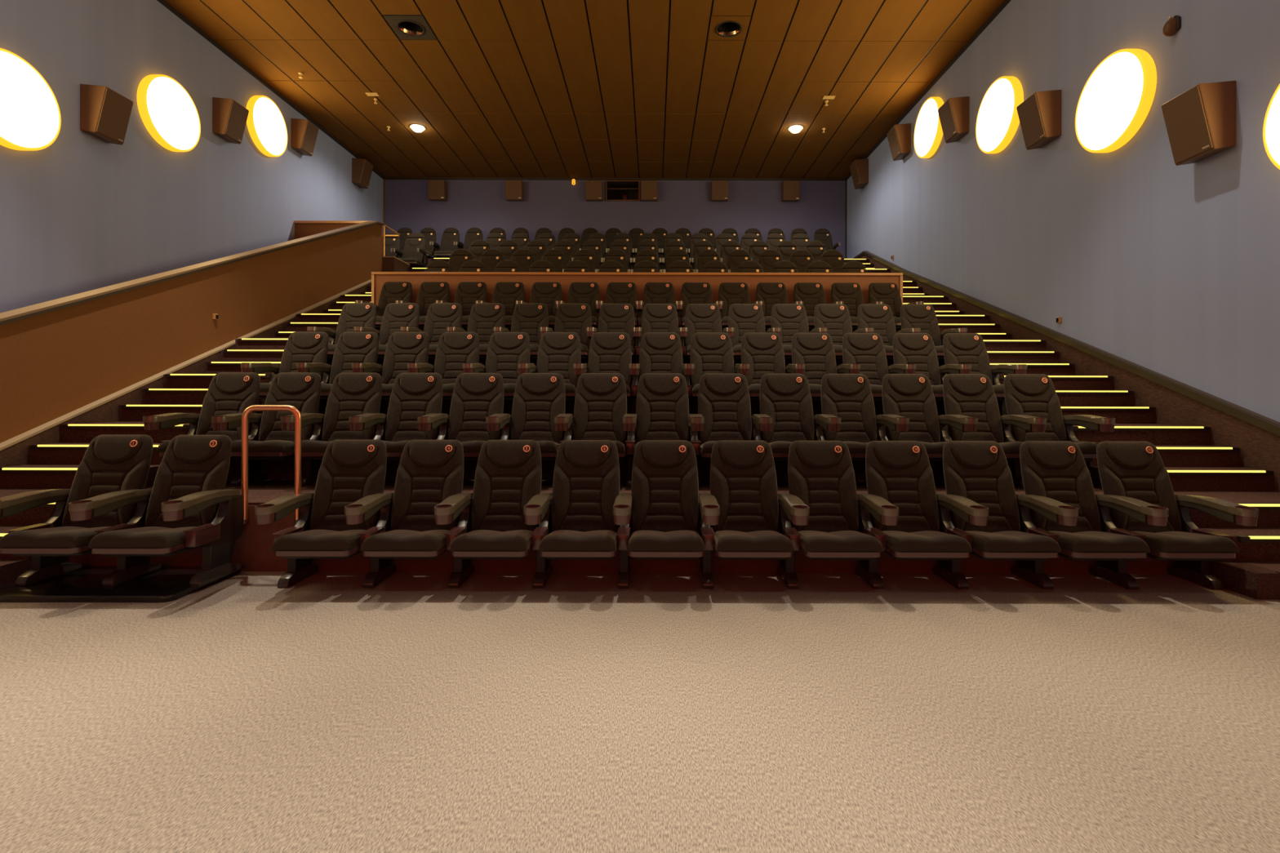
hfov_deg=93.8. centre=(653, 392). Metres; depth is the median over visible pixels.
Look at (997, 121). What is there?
wall lamp
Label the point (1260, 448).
trim
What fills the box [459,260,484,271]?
seat
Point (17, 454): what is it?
trim
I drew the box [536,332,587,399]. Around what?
seat
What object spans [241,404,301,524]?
grab rail
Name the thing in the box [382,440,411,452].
seat cushion
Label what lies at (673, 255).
seat
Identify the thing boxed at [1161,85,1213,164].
grille
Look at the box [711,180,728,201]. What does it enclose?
wall speaker
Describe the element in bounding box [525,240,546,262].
seat
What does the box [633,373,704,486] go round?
seat
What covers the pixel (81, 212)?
wall
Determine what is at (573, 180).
lit sign
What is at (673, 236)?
seat
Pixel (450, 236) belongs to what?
seat
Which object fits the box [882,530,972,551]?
seat cushion
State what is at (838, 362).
terrace
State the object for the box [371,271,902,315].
parapet
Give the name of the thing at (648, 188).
wall speaker
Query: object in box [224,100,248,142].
grille
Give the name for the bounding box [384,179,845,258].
wall
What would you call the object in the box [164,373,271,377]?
step light
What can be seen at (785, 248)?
seat
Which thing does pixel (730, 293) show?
seat
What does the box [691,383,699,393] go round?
seat cushion
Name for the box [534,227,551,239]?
seat
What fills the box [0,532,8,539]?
step light
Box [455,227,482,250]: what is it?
seat
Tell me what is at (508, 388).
seat cushion
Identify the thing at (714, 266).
seat
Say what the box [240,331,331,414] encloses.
seat
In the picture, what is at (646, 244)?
seat
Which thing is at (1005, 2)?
trim
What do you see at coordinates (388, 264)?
wall
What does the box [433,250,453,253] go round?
seat cushion
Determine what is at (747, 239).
seat
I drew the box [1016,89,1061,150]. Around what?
wall speaker
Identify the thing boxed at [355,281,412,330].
seat
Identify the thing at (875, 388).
seat cushion
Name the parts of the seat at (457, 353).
backrest, armrest, armrest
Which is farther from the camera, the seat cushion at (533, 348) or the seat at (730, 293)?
the seat at (730, 293)
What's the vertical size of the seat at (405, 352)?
0.976 m
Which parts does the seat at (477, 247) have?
backrest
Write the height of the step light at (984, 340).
0.038 m
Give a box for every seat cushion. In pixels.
[0,526,110,547]
[88,526,196,548]
[156,440,170,452]
[231,440,294,452]
[259,382,271,392]
[271,529,365,551]
[293,440,332,452]
[320,382,332,392]
[327,343,336,351]
[360,529,448,551]
[375,315,382,321]
[377,344,386,351]
[381,383,393,392]
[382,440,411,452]
[398,257,420,263]
[418,315,426,321]
[428,344,438,351]
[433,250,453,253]
[442,382,455,392]
[449,529,533,551]
[461,440,485,453]
[462,315,469,322]
[479,344,488,351]
[503,383,515,392]
[505,315,512,322]
[529,344,538,351]
[537,440,559,453]
[538,529,617,551]
[548,315,555,322]
[564,383,576,392]
[580,344,589,352]
[591,315,597,322]
[612,440,625,453]
[625,384,630,392]
[627,530,705,551]
[685,345,690,352]
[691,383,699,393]
[700,440,717,453]
[714,530,794,551]
[721,315,728,323]
[732,344,741,352]
[748,383,759,393]
[764,315,771,322]
[768,440,791,453]
[782,344,791,352]
[798,530,883,551]
[807,316,814,322]
[808,383,821,393]
[833,344,842,352]
[843,441,869,453]
[849,316,857,323]
[870,384,882,393]
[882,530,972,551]
[884,345,893,352]
[893,316,900,323]
[920,441,946,453]
[931,384,942,393]
[934,345,943,352]
[965,530,1061,552]
[992,384,1004,393]
[999,441,1022,453]
[1049,531,1150,552]
[1074,441,1097,453]
[1133,531,1239,552]
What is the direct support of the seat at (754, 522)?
on the floor
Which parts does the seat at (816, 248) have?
backrest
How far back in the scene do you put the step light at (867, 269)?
12.82 m
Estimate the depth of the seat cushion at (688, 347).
7.23 m
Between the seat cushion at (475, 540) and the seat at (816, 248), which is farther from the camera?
the seat at (816, 248)
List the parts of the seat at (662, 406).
backrest, armrest, leg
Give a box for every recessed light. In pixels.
[382,14,436,39]
[408,124,426,132]
[707,15,751,39]
[787,124,803,133]
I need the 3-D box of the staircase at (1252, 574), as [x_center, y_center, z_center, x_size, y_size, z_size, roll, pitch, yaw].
[4.442,-0.839,8.922,1.299,4.277,10.335,0,0,0]
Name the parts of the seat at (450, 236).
armrest, backrest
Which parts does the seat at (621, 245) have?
backrest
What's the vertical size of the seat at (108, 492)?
0.943 m
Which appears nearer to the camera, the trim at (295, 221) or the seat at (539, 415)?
the seat at (539, 415)
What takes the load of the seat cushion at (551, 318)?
on the seat at (548, 293)
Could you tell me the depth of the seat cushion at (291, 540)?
3.78 m
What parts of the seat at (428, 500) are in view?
backrest, armrest, leg, armrest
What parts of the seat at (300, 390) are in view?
backrest, armrest, armrest, leg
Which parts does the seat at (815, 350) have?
backrest, armrest, armrest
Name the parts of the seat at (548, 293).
backrest, armrest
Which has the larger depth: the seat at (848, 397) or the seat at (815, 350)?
the seat at (815, 350)
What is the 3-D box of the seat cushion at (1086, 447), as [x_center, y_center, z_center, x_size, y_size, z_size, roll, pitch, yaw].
[3.445,0.455,5.117,0.486,0.097,0.395,0,0,0]
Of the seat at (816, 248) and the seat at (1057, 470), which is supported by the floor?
the seat at (1057, 470)
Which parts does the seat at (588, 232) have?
backrest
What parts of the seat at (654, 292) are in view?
backrest, armrest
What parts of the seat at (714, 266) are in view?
backrest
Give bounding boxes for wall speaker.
[80,84,133,145]
[212,97,248,143]
[291,118,318,156]
[351,157,373,188]
[427,179,447,200]
[505,179,524,200]
[585,180,603,200]
[640,180,657,200]
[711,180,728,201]
[781,180,799,201]
[849,158,868,189]
[886,123,911,160]
[937,96,968,142]
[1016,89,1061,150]
[1161,80,1235,165]
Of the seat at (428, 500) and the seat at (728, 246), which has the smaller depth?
the seat at (428, 500)
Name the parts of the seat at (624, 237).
backrest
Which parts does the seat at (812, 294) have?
backrest, armrest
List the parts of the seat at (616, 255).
backrest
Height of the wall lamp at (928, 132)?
1.040 m
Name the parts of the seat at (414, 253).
armrest, backrest, armrest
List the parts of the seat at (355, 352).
backrest, armrest, armrest, leg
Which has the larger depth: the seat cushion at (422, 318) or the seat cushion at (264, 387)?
the seat cushion at (422, 318)
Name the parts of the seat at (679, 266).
backrest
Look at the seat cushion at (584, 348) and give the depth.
7.24 m
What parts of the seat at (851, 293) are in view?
backrest, armrest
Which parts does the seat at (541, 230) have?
backrest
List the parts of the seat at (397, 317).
backrest, armrest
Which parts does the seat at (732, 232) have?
backrest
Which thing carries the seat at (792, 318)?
on the terrace at (508, 404)
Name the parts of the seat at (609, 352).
backrest, leg, armrest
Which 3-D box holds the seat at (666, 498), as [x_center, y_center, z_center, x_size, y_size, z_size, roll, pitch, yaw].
[0.130,0.819,4.053,0.580,0.943,0.698,0,0,0]
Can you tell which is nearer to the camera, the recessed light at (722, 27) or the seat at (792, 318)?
the seat at (792, 318)
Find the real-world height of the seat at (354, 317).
0.976 m
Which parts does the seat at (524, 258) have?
backrest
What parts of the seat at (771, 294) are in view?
backrest, armrest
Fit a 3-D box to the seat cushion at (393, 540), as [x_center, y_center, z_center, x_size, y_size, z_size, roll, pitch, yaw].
[-1.596,0.950,3.962,0.486,0.093,0.395,0,0,0]
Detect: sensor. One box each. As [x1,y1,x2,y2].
[212,313,218,319]
[1056,317,1062,323]
[1162,15,1181,36]
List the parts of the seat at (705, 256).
backrest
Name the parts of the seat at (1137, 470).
backrest, leg, armrest, armrest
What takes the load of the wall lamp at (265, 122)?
attached to the wall at (81, 212)
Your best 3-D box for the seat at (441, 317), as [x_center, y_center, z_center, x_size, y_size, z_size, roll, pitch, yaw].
[-2.667,-0.684,7.518,0.580,0.976,0.698,0,0,0]
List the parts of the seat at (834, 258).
backrest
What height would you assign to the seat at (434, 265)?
1.118 m
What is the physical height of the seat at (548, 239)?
1.118 m
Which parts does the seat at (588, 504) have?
backrest, armrest, leg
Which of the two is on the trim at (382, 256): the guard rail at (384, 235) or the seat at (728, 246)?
the guard rail at (384, 235)
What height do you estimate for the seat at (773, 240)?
1.118 m
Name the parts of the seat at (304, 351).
armrest, leg, armrest, backrest, armrest, armrest, leg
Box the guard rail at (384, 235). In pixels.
[382,224,399,256]
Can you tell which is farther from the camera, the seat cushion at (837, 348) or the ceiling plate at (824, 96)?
the ceiling plate at (824, 96)
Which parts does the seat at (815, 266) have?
backrest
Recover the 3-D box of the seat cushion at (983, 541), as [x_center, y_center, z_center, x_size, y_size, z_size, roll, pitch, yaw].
[2.324,0.958,3.962,0.486,0.093,0.395,0,0,0]
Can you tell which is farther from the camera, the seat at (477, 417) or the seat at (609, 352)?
the seat at (609, 352)
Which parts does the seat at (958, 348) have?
backrest, leg, armrest, armrest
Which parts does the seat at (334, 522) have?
armrest, armrest, leg, backrest, armrest, armrest, leg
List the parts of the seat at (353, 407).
backrest, armrest, armrest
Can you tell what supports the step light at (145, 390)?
attached to the staircase at (11, 566)
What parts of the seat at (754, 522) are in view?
backrest, armrest, leg, armrest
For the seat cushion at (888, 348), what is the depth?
7.23 m
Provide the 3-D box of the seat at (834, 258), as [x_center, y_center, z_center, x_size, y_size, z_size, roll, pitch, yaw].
[3.480,-2.223,11.356,0.598,1.118,0.676,0,0,0]
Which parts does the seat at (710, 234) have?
backrest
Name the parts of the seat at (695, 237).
backrest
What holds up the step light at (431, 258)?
attached to the terrace at (429, 260)
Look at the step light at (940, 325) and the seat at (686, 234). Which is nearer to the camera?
the step light at (940, 325)
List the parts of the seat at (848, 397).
backrest, armrest, armrest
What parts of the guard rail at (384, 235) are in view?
post, cross rail, rail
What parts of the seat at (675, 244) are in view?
backrest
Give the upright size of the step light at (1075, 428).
0.038 m
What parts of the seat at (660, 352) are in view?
backrest, armrest, leg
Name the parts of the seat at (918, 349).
backrest, leg, armrest, armrest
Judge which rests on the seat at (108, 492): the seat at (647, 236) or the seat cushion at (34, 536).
the seat cushion at (34, 536)
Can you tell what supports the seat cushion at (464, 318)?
on the seat at (468, 294)
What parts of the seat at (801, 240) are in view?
backrest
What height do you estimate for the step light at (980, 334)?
0.038 m
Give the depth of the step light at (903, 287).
11.30 m
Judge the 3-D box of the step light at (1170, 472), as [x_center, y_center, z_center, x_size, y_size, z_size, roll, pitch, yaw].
[4.431,0.654,4.912,1.255,0.038,0.056,0,0,0]
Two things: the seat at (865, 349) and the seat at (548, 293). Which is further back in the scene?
the seat at (548, 293)
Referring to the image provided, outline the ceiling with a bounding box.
[164,0,1004,177]
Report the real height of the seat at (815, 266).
1.118 m
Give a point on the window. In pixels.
(615, 190)
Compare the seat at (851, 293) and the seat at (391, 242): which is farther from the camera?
the seat at (391, 242)
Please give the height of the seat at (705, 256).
1.118 m
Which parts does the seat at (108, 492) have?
armrest, armrest, leg, backrest, armrest, armrest, leg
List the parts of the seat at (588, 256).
backrest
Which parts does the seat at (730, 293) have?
backrest, armrest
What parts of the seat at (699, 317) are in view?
backrest, armrest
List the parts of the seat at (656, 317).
backrest, armrest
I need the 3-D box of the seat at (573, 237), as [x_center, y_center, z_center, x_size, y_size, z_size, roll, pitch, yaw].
[-1.918,-3.221,13.856,0.598,1.118,0.676,0,0,0]
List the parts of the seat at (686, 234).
backrest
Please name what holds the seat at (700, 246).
on the terrace
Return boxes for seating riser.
[67,479,1177,573]
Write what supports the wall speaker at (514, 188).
attached to the wall at (555, 206)
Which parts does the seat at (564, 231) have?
backrest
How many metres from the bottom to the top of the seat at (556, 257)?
1.118 m
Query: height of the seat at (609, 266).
1.118 m
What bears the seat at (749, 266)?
on the terrace at (637, 315)
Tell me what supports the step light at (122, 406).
attached to the staircase at (11, 566)
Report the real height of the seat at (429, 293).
0.976 m
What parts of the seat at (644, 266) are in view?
backrest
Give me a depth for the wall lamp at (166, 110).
8.75 m
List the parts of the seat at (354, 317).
armrest, armrest, leg, backrest, armrest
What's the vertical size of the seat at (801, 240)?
1.118 m
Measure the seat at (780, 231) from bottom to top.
1.118 m
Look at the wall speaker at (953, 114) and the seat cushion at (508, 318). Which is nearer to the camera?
the seat cushion at (508, 318)
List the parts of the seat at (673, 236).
backrest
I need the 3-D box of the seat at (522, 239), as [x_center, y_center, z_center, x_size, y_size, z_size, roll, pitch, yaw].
[-3.118,-3.224,13.856,0.598,1.118,0.676,0,0,0]
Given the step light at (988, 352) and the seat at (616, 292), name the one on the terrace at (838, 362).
the seat at (616, 292)
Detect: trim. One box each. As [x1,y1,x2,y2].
[0,221,384,324]
[0,279,371,450]
[0,282,371,467]
[156,0,385,179]
[293,220,365,223]
[382,177,844,180]
[382,179,384,222]
[382,256,409,265]
[844,0,1011,180]
[844,180,846,258]
[853,251,1279,435]
[857,254,1279,492]
[864,250,1279,426]
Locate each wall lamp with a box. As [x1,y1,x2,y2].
[0,48,61,151]
[137,74,200,151]
[245,95,287,156]
[913,97,943,158]
[975,75,1023,153]
[1075,48,1156,152]
[1262,84,1279,169]
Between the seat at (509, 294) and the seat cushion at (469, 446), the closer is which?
the seat cushion at (469, 446)
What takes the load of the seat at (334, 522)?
on the floor
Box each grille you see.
[96,88,133,143]
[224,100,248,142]
[301,120,318,155]
[360,160,373,187]
[849,160,860,188]
[886,125,901,159]
[937,99,956,142]
[1016,93,1045,148]
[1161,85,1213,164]
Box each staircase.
[0,286,371,587]
[864,263,1279,599]
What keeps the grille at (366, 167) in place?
attached to the wall speaker at (362, 169)
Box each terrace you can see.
[379,315,897,340]
[379,339,940,375]
[381,375,940,415]
[408,268,693,271]
[409,258,869,268]
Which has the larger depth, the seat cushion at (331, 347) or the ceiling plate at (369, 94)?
the ceiling plate at (369, 94)
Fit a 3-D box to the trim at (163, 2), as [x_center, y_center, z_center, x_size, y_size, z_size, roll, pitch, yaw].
[-7.173,-5.720,5.500,0.050,0.050,21.000,0,0,0]
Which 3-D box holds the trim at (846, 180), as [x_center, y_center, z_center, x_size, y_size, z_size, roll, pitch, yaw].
[5.154,-4.409,15.985,0.030,2.520,0.030,0,0,0]
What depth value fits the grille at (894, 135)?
12.12 m
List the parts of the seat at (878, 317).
backrest, armrest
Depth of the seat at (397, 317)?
7.72 m
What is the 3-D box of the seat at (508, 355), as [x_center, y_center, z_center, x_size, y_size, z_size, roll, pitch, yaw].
[-1.548,-0.188,6.363,0.580,0.976,0.698,0,0,0]
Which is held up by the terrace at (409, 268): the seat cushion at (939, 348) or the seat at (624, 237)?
the seat at (624, 237)
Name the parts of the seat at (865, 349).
backrest, armrest, armrest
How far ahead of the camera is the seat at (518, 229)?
15.45 m
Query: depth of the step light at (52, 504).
4.29 m
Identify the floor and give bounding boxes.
[0,571,1279,852]
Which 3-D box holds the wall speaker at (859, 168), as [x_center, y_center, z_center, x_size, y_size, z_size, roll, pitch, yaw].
[5.002,-5.315,14.550,0.337,0.609,0.400,0,0,0]
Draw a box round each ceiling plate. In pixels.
[364,92,379,96]
[822,95,835,98]
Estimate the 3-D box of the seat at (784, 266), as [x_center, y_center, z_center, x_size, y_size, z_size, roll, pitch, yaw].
[2.279,-1.732,10.106,0.598,1.118,0.676,0,0,0]
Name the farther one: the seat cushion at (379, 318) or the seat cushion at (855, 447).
the seat cushion at (379, 318)
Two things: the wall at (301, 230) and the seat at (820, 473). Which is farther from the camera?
the wall at (301, 230)
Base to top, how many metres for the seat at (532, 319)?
0.976 m
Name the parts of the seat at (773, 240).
backrest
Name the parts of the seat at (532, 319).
backrest, armrest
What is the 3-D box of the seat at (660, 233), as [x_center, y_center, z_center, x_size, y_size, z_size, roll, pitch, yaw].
[0.178,-3.710,15.226,0.598,1.118,0.676,0,0,0]
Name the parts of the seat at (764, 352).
backrest, armrest, armrest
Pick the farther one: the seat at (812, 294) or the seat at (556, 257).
the seat at (556, 257)
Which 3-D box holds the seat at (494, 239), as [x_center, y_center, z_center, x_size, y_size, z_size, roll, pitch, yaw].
[-3.718,-3.225,13.856,0.598,1.118,0.676,0,0,0]
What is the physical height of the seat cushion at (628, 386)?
0.097 m
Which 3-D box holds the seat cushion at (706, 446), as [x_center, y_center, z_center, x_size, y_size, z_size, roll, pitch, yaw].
[0.645,0.449,5.117,0.486,0.097,0.395,0,0,0]
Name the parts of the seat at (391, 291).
armrest, backrest, armrest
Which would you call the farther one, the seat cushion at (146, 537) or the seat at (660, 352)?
the seat at (660, 352)
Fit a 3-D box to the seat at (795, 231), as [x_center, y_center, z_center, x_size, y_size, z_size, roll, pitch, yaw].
[3.778,-3.703,15.226,0.598,1.118,0.676,0,0,0]
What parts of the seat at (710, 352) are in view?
backrest, armrest, armrest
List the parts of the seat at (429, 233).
backrest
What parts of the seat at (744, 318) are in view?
backrest, armrest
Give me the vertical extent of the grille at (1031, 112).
0.548 m
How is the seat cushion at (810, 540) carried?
on the seat at (820, 473)
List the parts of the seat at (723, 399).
backrest, armrest, armrest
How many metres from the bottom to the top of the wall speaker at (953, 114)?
0.609 m
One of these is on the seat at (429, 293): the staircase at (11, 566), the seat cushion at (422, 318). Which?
the seat cushion at (422, 318)
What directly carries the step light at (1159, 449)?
attached to the staircase at (1252, 574)
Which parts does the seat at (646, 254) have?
backrest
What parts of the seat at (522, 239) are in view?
backrest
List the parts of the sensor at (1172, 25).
plate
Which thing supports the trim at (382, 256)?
attached to the wall at (55, 364)
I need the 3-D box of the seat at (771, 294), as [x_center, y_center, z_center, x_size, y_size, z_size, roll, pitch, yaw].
[1.815,-1.168,8.673,0.580,0.976,0.698,0,0,0]
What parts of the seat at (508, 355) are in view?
backrest, armrest, armrest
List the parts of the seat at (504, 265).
backrest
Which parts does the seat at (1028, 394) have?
backrest, armrest, armrest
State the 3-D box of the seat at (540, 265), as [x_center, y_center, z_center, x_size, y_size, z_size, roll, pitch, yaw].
[-1.921,-1.740,10.106,0.598,1.118,0.676,0,0,0]
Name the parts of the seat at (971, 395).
backrest, leg, armrest, armrest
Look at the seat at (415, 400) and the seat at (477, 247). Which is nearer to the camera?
the seat at (415, 400)
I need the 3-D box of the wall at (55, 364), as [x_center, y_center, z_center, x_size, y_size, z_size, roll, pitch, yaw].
[-5.558,-1.062,7.575,0.120,4.680,9.150,0,0,0]
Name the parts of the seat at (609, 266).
backrest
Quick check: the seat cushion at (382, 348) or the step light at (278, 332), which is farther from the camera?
the step light at (278, 332)
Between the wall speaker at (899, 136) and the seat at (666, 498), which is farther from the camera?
the wall speaker at (899, 136)
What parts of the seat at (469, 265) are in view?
backrest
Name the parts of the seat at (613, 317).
backrest, leg, armrest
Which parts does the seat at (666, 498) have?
backrest, leg, armrest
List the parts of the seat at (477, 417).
backrest, armrest, armrest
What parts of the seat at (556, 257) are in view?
backrest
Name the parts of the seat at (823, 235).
backrest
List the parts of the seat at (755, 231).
backrest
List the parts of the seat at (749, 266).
backrest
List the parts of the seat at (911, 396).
backrest, leg, armrest, armrest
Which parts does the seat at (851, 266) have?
backrest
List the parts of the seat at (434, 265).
backrest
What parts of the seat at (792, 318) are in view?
backrest, armrest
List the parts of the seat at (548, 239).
backrest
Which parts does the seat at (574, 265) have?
backrest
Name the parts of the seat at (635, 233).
backrest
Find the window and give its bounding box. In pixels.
[605,180,639,200]
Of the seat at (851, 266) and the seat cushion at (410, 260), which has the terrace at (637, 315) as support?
the seat at (851, 266)
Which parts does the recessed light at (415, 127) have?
bulb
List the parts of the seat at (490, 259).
backrest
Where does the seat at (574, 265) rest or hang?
on the terrace at (637, 315)
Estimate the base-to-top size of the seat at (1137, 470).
0.943 m
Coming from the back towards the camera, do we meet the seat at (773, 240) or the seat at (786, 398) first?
the seat at (773, 240)
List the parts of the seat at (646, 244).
backrest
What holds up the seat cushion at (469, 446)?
on the seat at (477, 417)
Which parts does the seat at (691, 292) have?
backrest, armrest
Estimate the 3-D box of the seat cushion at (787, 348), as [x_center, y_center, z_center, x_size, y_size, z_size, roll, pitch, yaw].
[1.767,-0.535,7.428,0.486,0.097,0.395,0,0,0]
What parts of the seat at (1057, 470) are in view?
backrest, leg, armrest, armrest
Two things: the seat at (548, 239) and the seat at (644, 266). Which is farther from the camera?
the seat at (548, 239)
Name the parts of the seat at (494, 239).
backrest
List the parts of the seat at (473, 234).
backrest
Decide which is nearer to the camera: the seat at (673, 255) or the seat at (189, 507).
the seat at (189, 507)
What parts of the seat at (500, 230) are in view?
backrest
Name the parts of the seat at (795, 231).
backrest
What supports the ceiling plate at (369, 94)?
attached to the ceiling
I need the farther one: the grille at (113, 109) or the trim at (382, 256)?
the trim at (382, 256)
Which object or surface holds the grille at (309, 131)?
attached to the wall speaker at (304, 132)
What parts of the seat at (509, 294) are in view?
backrest, armrest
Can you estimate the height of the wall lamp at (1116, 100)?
1.040 m
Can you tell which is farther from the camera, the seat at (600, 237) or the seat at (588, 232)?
the seat at (588, 232)
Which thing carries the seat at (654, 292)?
on the terrace at (838, 362)
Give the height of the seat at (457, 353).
0.976 m
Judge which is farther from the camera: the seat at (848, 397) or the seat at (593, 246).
the seat at (593, 246)
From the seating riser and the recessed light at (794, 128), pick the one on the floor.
the seating riser
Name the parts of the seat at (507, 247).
backrest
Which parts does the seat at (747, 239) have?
backrest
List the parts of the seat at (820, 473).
backrest, leg, armrest, armrest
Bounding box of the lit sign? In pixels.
[571,178,575,184]
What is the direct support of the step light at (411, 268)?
attached to the terrace at (409, 268)
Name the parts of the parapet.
post, rail, post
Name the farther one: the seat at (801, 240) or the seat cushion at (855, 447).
the seat at (801, 240)
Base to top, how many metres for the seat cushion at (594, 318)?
0.097 m
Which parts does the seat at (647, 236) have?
backrest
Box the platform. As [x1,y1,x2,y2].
[0,565,240,602]
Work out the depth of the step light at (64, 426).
5.44 m
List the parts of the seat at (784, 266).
backrest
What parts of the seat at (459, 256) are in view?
backrest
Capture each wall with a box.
[0,0,382,312]
[0,223,382,443]
[294,223,355,239]
[382,257,409,271]
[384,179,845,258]
[846,0,1279,422]
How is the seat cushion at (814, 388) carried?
on the seat at (815, 350)
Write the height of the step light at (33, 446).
0.038 m
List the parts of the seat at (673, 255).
backrest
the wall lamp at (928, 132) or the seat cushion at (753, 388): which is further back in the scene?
the wall lamp at (928, 132)
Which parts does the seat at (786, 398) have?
backrest, armrest, armrest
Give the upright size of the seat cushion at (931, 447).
0.097 m
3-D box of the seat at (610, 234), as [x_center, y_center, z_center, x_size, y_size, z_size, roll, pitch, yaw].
[-1.022,-3.713,15.226,0.598,1.118,0.676,0,0,0]
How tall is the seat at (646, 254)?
1.118 m
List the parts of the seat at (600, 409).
backrest, armrest, leg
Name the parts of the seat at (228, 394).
armrest, armrest, backrest, armrest, armrest, leg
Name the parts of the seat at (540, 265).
backrest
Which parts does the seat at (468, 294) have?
backrest, armrest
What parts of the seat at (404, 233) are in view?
backrest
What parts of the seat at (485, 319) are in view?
backrest, armrest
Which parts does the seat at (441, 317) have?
backrest, armrest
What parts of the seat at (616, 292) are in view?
backrest, armrest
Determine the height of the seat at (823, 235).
1.118 m
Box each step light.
[0,467,77,472]
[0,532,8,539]
[31,444,159,449]
[38,502,55,506]
[62,424,189,428]
[120,404,202,408]
[143,388,208,392]
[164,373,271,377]
[206,361,280,364]
[222,349,284,352]
[237,338,328,342]
[274,331,294,334]
[286,322,337,325]
[297,313,340,316]
[324,309,342,311]
[333,302,355,304]
[342,294,371,297]
[362,292,371,294]
[409,267,426,270]
[431,257,449,259]
[844,258,868,260]
[865,268,889,271]
[902,280,915,283]
[902,287,921,288]
[902,293,927,295]
[902,296,946,298]
[902,302,955,305]
[934,311,962,313]
[936,315,988,317]
[938,324,998,326]
[977,333,1009,336]
[982,339,1044,342]
[986,351,1058,354]
[989,363,1074,366]
[999,375,1112,379]
[1055,390,1133,394]
[1060,406,1155,410]
[1073,426,1209,431]
[1156,447,1239,452]
[1166,470,1272,475]
[1234,535,1279,542]
[1238,503,1279,509]
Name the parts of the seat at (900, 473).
backrest, leg, armrest, armrest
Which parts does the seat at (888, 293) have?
backrest, armrest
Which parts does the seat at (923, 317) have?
backrest, leg, armrest, armrest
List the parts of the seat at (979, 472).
backrest, leg, armrest, armrest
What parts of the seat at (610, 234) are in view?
backrest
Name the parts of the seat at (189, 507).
backrest, armrest, armrest, leg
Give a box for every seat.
[0,434,165,586]
[88,435,244,586]
[142,372,266,485]
[231,372,324,485]
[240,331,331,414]
[254,440,396,587]
[293,373,390,480]
[306,302,381,364]
[320,331,383,413]
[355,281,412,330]
[360,440,474,588]
[377,302,423,359]
[381,332,434,399]
[382,232,400,257]
[382,373,449,460]
[392,232,427,267]
[396,227,413,257]
[416,281,449,329]
[420,227,437,258]
[423,302,466,359]
[424,260,450,271]
[431,227,461,257]
[433,332,485,399]
[448,248,472,271]
[448,373,511,460]
[449,440,552,588]
[453,281,488,329]
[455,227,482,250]
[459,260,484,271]
[466,302,510,359]
[468,240,489,261]
[480,248,503,271]
[484,332,537,399]
[485,232,504,249]
[488,227,506,239]
[491,281,527,330]
[493,260,519,271]
[497,240,518,260]
[511,227,528,239]
[511,232,529,249]
[511,248,534,271]
[511,303,554,359]
[511,373,573,460]
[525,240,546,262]
[528,260,554,271]
[529,281,565,330]
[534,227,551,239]
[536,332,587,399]
[537,232,555,251]
[538,440,631,588]
[542,248,565,271]
[553,240,573,265]
[554,303,597,359]
[557,227,574,241]
[562,232,581,257]
[564,260,589,271]
[567,281,604,328]
[573,248,597,271]
[573,373,636,486]
[581,227,598,247]
[581,240,603,269]
[587,232,608,257]
[587,332,639,413]
[597,248,630,272]
[597,303,642,375]
[598,260,624,272]
[603,240,633,269]
[604,227,621,248]
[604,282,643,339]
[608,232,635,266]
[627,440,719,588]
[628,227,644,249]
[630,248,662,272]
[632,240,662,272]
[633,260,658,272]
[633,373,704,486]
[634,232,661,265]
[639,332,694,414]
[641,303,688,374]
[643,282,683,328]
[652,227,667,257]
[661,232,687,268]
[662,240,690,271]
[662,248,695,272]
[667,260,693,272]
[675,227,691,248]
[680,282,723,327]
[684,303,734,359]
[687,232,714,267]
[689,240,714,269]
[690,332,750,399]
[695,249,720,272]
[697,373,773,461]
[698,227,715,248]
[702,260,728,272]
[710,440,809,589]
[714,232,733,257]
[718,282,763,330]
[720,240,742,269]
[721,227,738,242]
[728,249,751,272]
[728,303,781,359]
[737,260,763,272]
[740,233,759,252]
[741,332,805,399]
[744,227,762,240]
[748,240,769,263]
[755,282,803,330]
[759,249,782,272]
[759,373,840,461]
[765,233,784,250]
[767,228,785,240]
[771,303,827,359]
[772,260,797,272]
[777,240,797,261]
[787,440,898,589]
[790,249,813,272]
[791,228,808,241]
[791,233,810,249]
[791,333,860,399]
[793,282,843,330]
[804,240,826,261]
[806,261,832,272]
[813,228,840,250]
[814,303,874,359]
[821,249,844,272]
[821,373,909,461]
[831,282,884,330]
[841,261,867,272]
[842,333,915,399]
[857,303,920,359]
[865,440,988,589]
[868,282,924,331]
[881,373,977,484]
[893,333,971,415]
[900,304,967,365]
[942,333,1026,415]
[942,373,1046,487]
[942,440,1078,589]
[1004,373,1115,487]
[1019,440,1168,589]
[1096,441,1258,590]
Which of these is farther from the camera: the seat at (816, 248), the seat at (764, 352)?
the seat at (816, 248)
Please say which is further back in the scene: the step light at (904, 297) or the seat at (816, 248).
the seat at (816, 248)
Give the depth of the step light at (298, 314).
9.04 m
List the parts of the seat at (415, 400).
backrest, armrest, armrest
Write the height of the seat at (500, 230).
1.118 m
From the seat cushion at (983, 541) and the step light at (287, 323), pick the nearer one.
the seat cushion at (983, 541)
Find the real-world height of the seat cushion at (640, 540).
0.093 m
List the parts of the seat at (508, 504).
backrest, armrest, leg, armrest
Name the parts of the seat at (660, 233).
backrest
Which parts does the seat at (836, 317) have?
backrest, armrest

